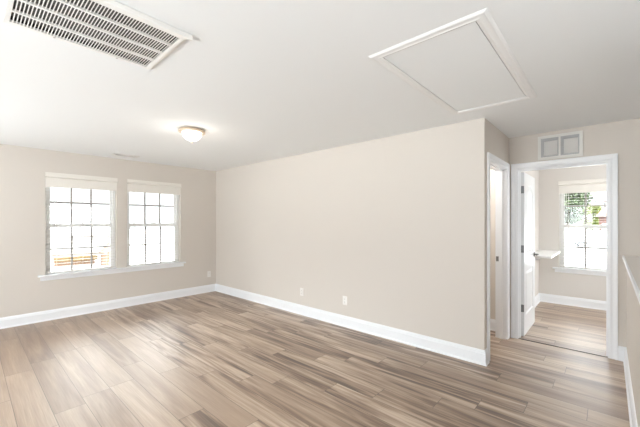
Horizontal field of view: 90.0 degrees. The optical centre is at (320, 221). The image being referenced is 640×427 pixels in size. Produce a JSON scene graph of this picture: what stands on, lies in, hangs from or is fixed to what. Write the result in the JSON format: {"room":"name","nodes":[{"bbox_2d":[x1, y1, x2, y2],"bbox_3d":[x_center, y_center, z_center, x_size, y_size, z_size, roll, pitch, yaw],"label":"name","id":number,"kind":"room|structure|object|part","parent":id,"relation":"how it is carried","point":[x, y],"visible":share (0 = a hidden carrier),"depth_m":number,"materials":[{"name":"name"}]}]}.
{"room":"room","nodes":[
{"label":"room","id":0,"kind":"room"},
{"bbox_2d":[0,144,215,317],"bbox_3d":[-2.817,0.321,5.904,0.170,2.690,9.046,0,0,42],"label":"wall","id":1,"kind":"structure","parent":0,"point":[22,169],"depth_m":4.87,"materials":[{"name":"grey paint"}]},
{"bbox_2d":[45,177,114,273],"bbox_3d":[-3.706,0.062,4.965,0.076,1.502,0.890,0,0,42],"label":"window","id":2,"kind":"structure","parent":1,"relation":"in","point":[111,224],"depth_m":4.91,"materials":[{"name":"white plastic"}]},
{"bbox_3d":[-3.720,-0.282,4.977,0.026,0.738,0.814,0,0,42],"label":"sash","id":3,"kind":"part","parent":2,"relation":"part of","materials":[{"name":"clear glass"}]},
{"bbox_3d":[-3.696,0.406,4.956,0.026,0.738,0.814,0,0,42],"label":"sash","id":4,"kind":"part","parent":2,"relation":"part of","materials":[{"name":"clear glass"}]},
{"bbox_2d":[45,172,117,273],"bbox_3d":[-3.631,0.023,4.897,0.103,1.452,0.898,0,0,42],"label":"window blind","id":5,"kind":"object","parent":2,"relation":"attached to","point":[59,180],"visible":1,"depth_m":4.87,"materials":[{"name":"white plastic"}]},
{"bbox_3d":[-3.648,0.740,4.912,0.050,0.018,0.878,0,0,42],"label":"rail","id":6,"kind":"part","parent":5,"relation":"part of","materials":[{"name":"white"}]},
{"bbox_3d":[-3.648,0.051,4.912,0.057,1.380,0.004,0,0,42],"label":"ladder cord","id":7,"kind":"part","parent":5,"relation":"part of","materials":[{"name":"white fabric"}]},
{"bbox_2d":[0,284,215,328],"bbox_3d":[-3.909,1.344,4.546,0.024,0.145,5.327,0,0,42],"label":"baseboard","id":8,"kind":"structure","parent":1,"relation":"attached to","point":[29,318],"depth_m":5.00,"materials":[{"name":"white paint"}]},
{"bbox_2d":[38,262,185,280],"bbox_3d":[-3.284,0.802,5.288,0.130,0.082,2.105,0,0,42],"label":"window sill","id":9,"kind":"structure","parent":1,"relation":"attached to","point":[54,276],"depth_m":5.08,"materials":[{"name":"white paint"}]},
{"bbox_2d":[127,192,177,265],"bbox_3d":[-3.009,0.062,5.739,0.076,1.502,0.895,0,0,42],"label":"window","id":10,"kind":"structure","parent":1,"relation":"in","point":[175,201],"depth_m":5.82,"materials":[{"name":"white plastic"}]},
{"bbox_3d":[-3.023,-0.282,5.752,0.026,0.738,0.819,0,0,42],"label":"sash","id":11,"kind":"part","parent":10,"relation":"part of","materials":[{"name":"glass"}]},
{"bbox_3d":[-2.999,0.406,5.731,0.026,0.738,0.819,0,0,42],"label":"sash","id":12,"kind":"part","parent":10,"relation":"part of","materials":[{"name":"clear glass"}]},
{"bbox_2d":[127,179,180,265],"bbox_3d":[-2.933,0.023,5.672,0.103,1.452,0.903,0,0,42],"label":"window blind","id":13,"kind":"object","parent":10,"relation":"attached to","point":[141,186],"visible":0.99,"depth_m":5.60,"materials":[{"name":"white plastic"}]},
{"bbox_3d":[-3.163,0.051,5.451,0.057,1.380,0.004,0,0,42],"label":"ladder cord","id":14,"kind":"part","parent":13,"relation":"part of","materials":[{"name":"white fabric"}]},
{"bbox_3d":[-2.951,0.740,5.687,0.050,0.018,0.883,0,0,42],"label":"rail","id":15,"kind":"part","parent":13,"relation":"part of","materials":[{"name":"white"}]},
{"bbox_2d":[0,291,629,426],"bbox_3d":[0.028,1.541,3.289,7.559,0.250,8.726,0,0,42],"label":"floor","id":16,"kind":"structure","parent":0,"point":[209,359],"depth_m":2.92,"materials":[{"name":"brown wood"}]},
{"bbox_2d":[518,338,607,357],"bbox_3d":[2.692,1.414,3.598,0.801,0.004,0.018,0,0,42],"label":"threshold","id":17,"kind":"object","parent":16,"relation":"on","point":[518,338],"visible":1,"depth_m":3.56,"materials":[{"name":"brown"}]},
{"bbox_2d":[0,0,639,170],"bbox_3d":[0.028,-1.074,3.289,7.959,0.100,9.126,0,0,42],"label":"ceiling","id":18,"kind":"structure","parent":0,"point":[263,80],"depth_m":2.32,"materials":[{"name":"white paint"}]},
{"bbox_2d":[0,0,192,68],"bbox_3d":[-1.160,-1.120,1.685,0.591,0.252,0.717,0,0,42],"label":"ceiling vent","id":19,"kind":"object","parent":18,"relation":"in","point":[111,28],"visible":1,"depth_m":1.68,"materials":[{"name":"white metal"}]},
{"bbox_2d":[112,153,139,157],"bbox_3d":[-3.007,-1.018,4.940,0.150,0.012,0.340,0,0,42],"label":"ceiling vent","id":20,"kind":"object","parent":18,"relation":"in","point":[117,154],"visible":1,"depth_m":4.93,"materials":[{"name":"white metal"}]},
{"bbox_2d":[178,127,204,142],"bbox_3d":[-1.432,-0.945,3.566,0.284,0.155,0.284,0,0,42],"label":"ceiling light","id":21,"kind":"object","parent":18,"relation":"attached to","point":[192,134],"visible":1,"depth_m":3.49,"materials":[{"name":"white glass"}]},
{"bbox_2d":[368,8,536,114],"bbox_3d":[1.035,-1.051,2.301,0.675,0.078,1.462,0,0,42],"label":"attic hatch","id":22,"kind":"object","parent":18,"relation":"attached to","point":[465,64],"visible":0.94,"depth_m":2.10,"materials":[{"name":"white paint"}]},
{"bbox_2d":[216,118,487,349],"bbox_3d":[-0.219,0.196,4.889,5.050,2.440,0.120,0,0,42],"label":"wall","id":23,"kind":"structure","parent":0,"point":[395,226],"depth_m":4.02,"materials":[{"name":"grey paint"}]},
{"bbox_2d":[300,288,303,295],"bbox_3d":[-0.285,1.071,4.861,0.072,0.118,0.009,0,0,42],"label":"outlet","id":24,"kind":"object","parent":23,"relation":"attached to","point":[301,289],"visible":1,"depth_m":4.85,"materials":[{"name":"white plastic"}]},
{"bbox_2d":[343,296,346,304],"bbox_3d":[0.327,1.066,4.311,0.072,0.118,0.009,0,0,42],"label":"outlet","id":25,"kind":"object","parent":23,"relation":"attached to","point":[344,297],"visible":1,"depth_m":4.30,"materials":[{"name":"white plastic"}]},
{"bbox_2d":[216,284,489,365],"bbox_3d":[-0.229,1.344,4.860,5.074,0.145,0.112,0,0,42],"label":"baseboard","id":26,"kind":"structure","parent":23,"relation":"attached to","point":[470,354],"depth_m":3.98,"materials":[{"name":"white paint"}]},
{"bbox_2d":[490,169,494,318],"bbox_3d":[1.408,0.196,4.276,1.571,2.440,1.145,0,0,42],"label":"wall","id":27,"kind":"structure","parent":0,"point":[492,172],"depth_m":4.16,"materials":[{"name":"grey paint"}]},
{"bbox_2d":[490,319,494,330],"bbox_3d":[1.753,1.344,4.584,1.471,0.145,0.024,0,0,42],"label":"baseboard","id":28,"kind":"structure","parent":27,"relation":"attached to","point":[492,321],"depth_m":4.15,"materials":[{"name":"white paint"}]},
{"bbox_2d":[488,121,538,295],"bbox_3d":[2.746,0.196,4.507,0.131,2.440,3.279,0,0,42],"label":"wall","id":29,"kind":"structure","parent":0,"point":[498,142],"depth_m":3.87,"materials":[{"name":"grey paint"}]},
{"bbox_2d":[487,152,509,360],"bbox_3d":[1.942,0.360,3.590,0.140,2.112,0.905,0,0,42],"label":"door frame","id":30,"kind":"structure","parent":29,"relation":"attached to","point":[500,172],"depth_m":3.85,"materials":[{"name":"white paint"}]},
{"bbox_2d":[535,250,560,259],"bbox_3d":[3.595,0.591,5.137,0.310,0.170,1.206,0,0,42],"label":"wall shelf","id":31,"kind":"object","parent":29,"relation":"attached to","point":[548,254],"visible":0.72,"depth_m":5.04,"materials":[{"name":"white wood"}]},
{"bbox_2d":[535,293,605,310],"bbox_3d":[4.106,1.344,4.053,2.520,0.145,2.134,0,0,42],"label":"baseboard","id":32,"kind":"structure","parent":29,"relation":"attached to","point":[540,297],"depth_m":5.37,"materials":[{"name":"white paint"}]},
{"bbox_2d":[539,164,605,300],"bbox_3d":[4.877,0.321,4.909,2.760,2.690,0.170,0,0,42],"label":"wall","id":33,"kind":"structure","parent":0,"point":[593,287],"depth_m":5.53,"materials":[{"name":"white paint"}]},
{"bbox_2d":[552,267,605,275],"bbox_3d":[4.369,0.832,5.279,0.870,0.082,0.130,0,0,42],"label":"window sill","id":34,"kind":"structure","parent":33,"relation":"attached to","point":[557,269],"depth_m":5.28,"materials":[{"name":"white paint"}]},
{"bbox_2d":[559,193,605,269],"bbox_3d":[4.434,0.087,5.351,0.700,1.512,0.076,0,0,42],"label":"window","id":35,"kind":"structure","parent":33,"relation":"in","point":[562,226],"depth_m":5.53,"materials":[{"name":"white plastic"}]},
{"bbox_3d":[4.436,0.087,5.353,0.700,1.512,0.070,0,0,42],"label":"frame","id":36,"kind":"part","parent":35,"relation":"part of","materials":[{"name":"white plastic"}]},
{"bbox_3d":[4.446,-0.259,5.365,0.624,0.743,0.026,0,0,42],"label":"sash","id":37,"kind":"part","parent":35,"relation":"part of","materials":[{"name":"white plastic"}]},
{"bbox_2d":[558,178,605,269],"bbox_3d":[4.366,0.048,5.276,0.708,1.462,0.103,0,0,42],"label":"window blind","id":38,"kind":"object","parent":35,"relation":"attached to","point":[591,185],"visible":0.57,"depth_m":5.28,"materials":[{"name":"white plastic"}]},
{"bbox_3d":[4.381,0.770,5.293,0.688,0.018,0.050,0,0,42],"label":"rail","id":39,"kind":"part","parent":38,"relation":"part of","materials":[{"name":"white"}]},
{"bbox_3d":[4.425,0.434,5.341,0.624,0.743,0.026,0,0,42],"label":"sash","id":40,"kind":"part","parent":35,"relation":"part of","materials":[{"name":"glass"}]},
{"bbox_2d":[509,118,639,346],"bbox_3d":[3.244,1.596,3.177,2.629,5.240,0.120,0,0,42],"label":"wall","id":41,"kind":"structure","parent":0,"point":[622,138],"depth_m":3.26,"materials":[{"name":"grey paint"}]},
{"bbox_2d":[538,130,582,160],"bbox_3d":[2.692,-0.845,3.600,0.406,0.274,0.040,0,0,42],"label":"wall vent","id":42,"kind":"object","parent":41,"relation":"attached to","point":[570,144],"visible":1,"depth_m":3.58,"materials":[{"name":"white"}]},
{"bbox_3d":[2.621,-0.845,3.658,0.164,0.214,0.020,0,0,42],"label":"panel","id":43,"kind":"part","parent":42,"relation":"part of","materials":[{"name":"grey metal"}]},
{"bbox_3d":[2.756,-0.845,3.536,0.164,0.214,0.020,0,0,42],"label":"panel","id":44,"kind":"part","parent":42,"relation":"part of","materials":[{"name":"grey"}]},
{"bbox_2d":[511,153,617,359],"bbox_3d":[2.724,0.360,3.633,0.957,2.112,0.140,0,0,42],"label":"door frame","id":45,"kind":"structure","parent":41,"relation":"attached to","point":[612,158],"depth_m":3.37,"materials":[{"name":"white paint"}]},
{"bbox_2d":[521,172,538,335],"bbox_3d":[2.727,0.403,4.205,0.147,2.015,0.791,0,0,42],"label":"door","id":46,"kind":"structure","parent":45,"relation":"attached to","point":[528,253],"depth_m":4.10,"materials":[{"name":"white paint"}]},
{"bbox_2d":[618,346,637,426],"bbox_3d":[0.938,1.344,0.886,0.062,0.145,6.372,0,0,42],"label":"baseboard","id":47,"kind":"structure","parent":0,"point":[622,351],"depth_m":2.59,"materials":[{"name":"white paint"}]},
{"bbox_2d":[626,269,639,426],"bbox_3d":[1.016,1.019,0.815,0.150,1.295,6.372,0,0,42],"label":"wall","id":48,"kind":"structure","parent":0,"point":[632,303],"depth_m":2.33,"materials":[{"name":"grey paint"}]},
{"bbox_2d":[622,255,639,303],"bbox_3d":[1.024,0.361,0.808,0.231,0.030,6.372,0,0,42],"label":"trim","id":49,"kind":"structure","parent":48,"relation":"on","point":[632,263],"depth_m":2.26,"materials":[{"name":"white paint"}]},
{"label":"outside","id":50,"kind":"structure","parent":0,"visible":0},
{"bbox_2d":[130,228,605,268],"bbox_3d":[33.453,2.666,37.160,240.000,0.100,300.000,0,0,42],"label":"ground","id":51,"kind":"structure","parent":50,"point":[150,233],"depth_m":28.73,"materials":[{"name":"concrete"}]},
{"bbox_2d":[50,206,109,271],"bbox_3d":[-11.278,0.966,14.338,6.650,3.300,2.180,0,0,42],"label":"house","id":52,"kind":"structure","parent":51,"relation":"on","point":[62,213],"depth_m":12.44,"materials":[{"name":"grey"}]},
{"bbox_3d":[-9.265,1.556,12.081,0.038,0.220,1.240,0,0,42],"label":"panel","id":53,"kind":"part","parent":52,"relation":"part of","materials":[{"name":"brown"}]},
{"bbox_3d":[-9.269,2.091,12.085,0.028,0.850,1.240,0,0,42],"label":"door","id":54,"kind":"part","parent":52,"relation":"part of","materials":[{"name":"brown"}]},
{"bbox_2d":[99,241,109,266],"bbox_3d":[-8.078,1.691,12.520,1.000,1.850,0.760,0,0,42],"label":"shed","id":55,"kind":"object","parent":51,"relation":"on","point":[106,257],"visible":0.16,"depth_m":12.28,"materials":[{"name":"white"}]},
{"bbox_2d":[565,235,583,240],"bbox_3d":[36.541,2.596,57.255,17.700,0.001,34.000,0,0,42],"label":"lawn","id":56,"kind":"structure","parent":51,"relation":"on","point":[567,238],"depth_m":51.50,"materials":[{"name":"white"}]},
{"bbox_2d":[565,192,596,234],"bbox_3d":[45.760,-2.612,59.835,8.140,10.466,7.861,0,0,-31],"label":"leafy tree","id":57,"kind":"object","parent":56,"relation":"on","point":[570,218],"visible":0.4,"depth_m":57.79,"materials":[{"name":"green plant"}]},
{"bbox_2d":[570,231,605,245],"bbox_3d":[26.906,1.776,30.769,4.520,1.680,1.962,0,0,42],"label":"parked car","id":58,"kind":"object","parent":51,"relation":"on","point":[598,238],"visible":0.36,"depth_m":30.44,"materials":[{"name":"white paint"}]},
{"bbox_2d":[578,204,602,231],"bbox_3d":[58.496,-0.681,68.627,5.388,6.626,4.339,0,0,42],"label":"leafy tree","id":59,"kind":"object","parent":51,"relation":"on","point":[594,210],"visible":0.64,"depth_m":68.01,"materials":[{"name":"green plant"}]},
{"bbox_2d":[596,200,605,230],"bbox_3d":[45.349,-0.309,47.273,6.850,5.850,7.850,0,0,42],"label":"neighbouring house","id":60,"kind":"structure","parent":51,"relation":"on","point":[602,220],"depth_m":46.66,"materials":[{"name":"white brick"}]}
]}

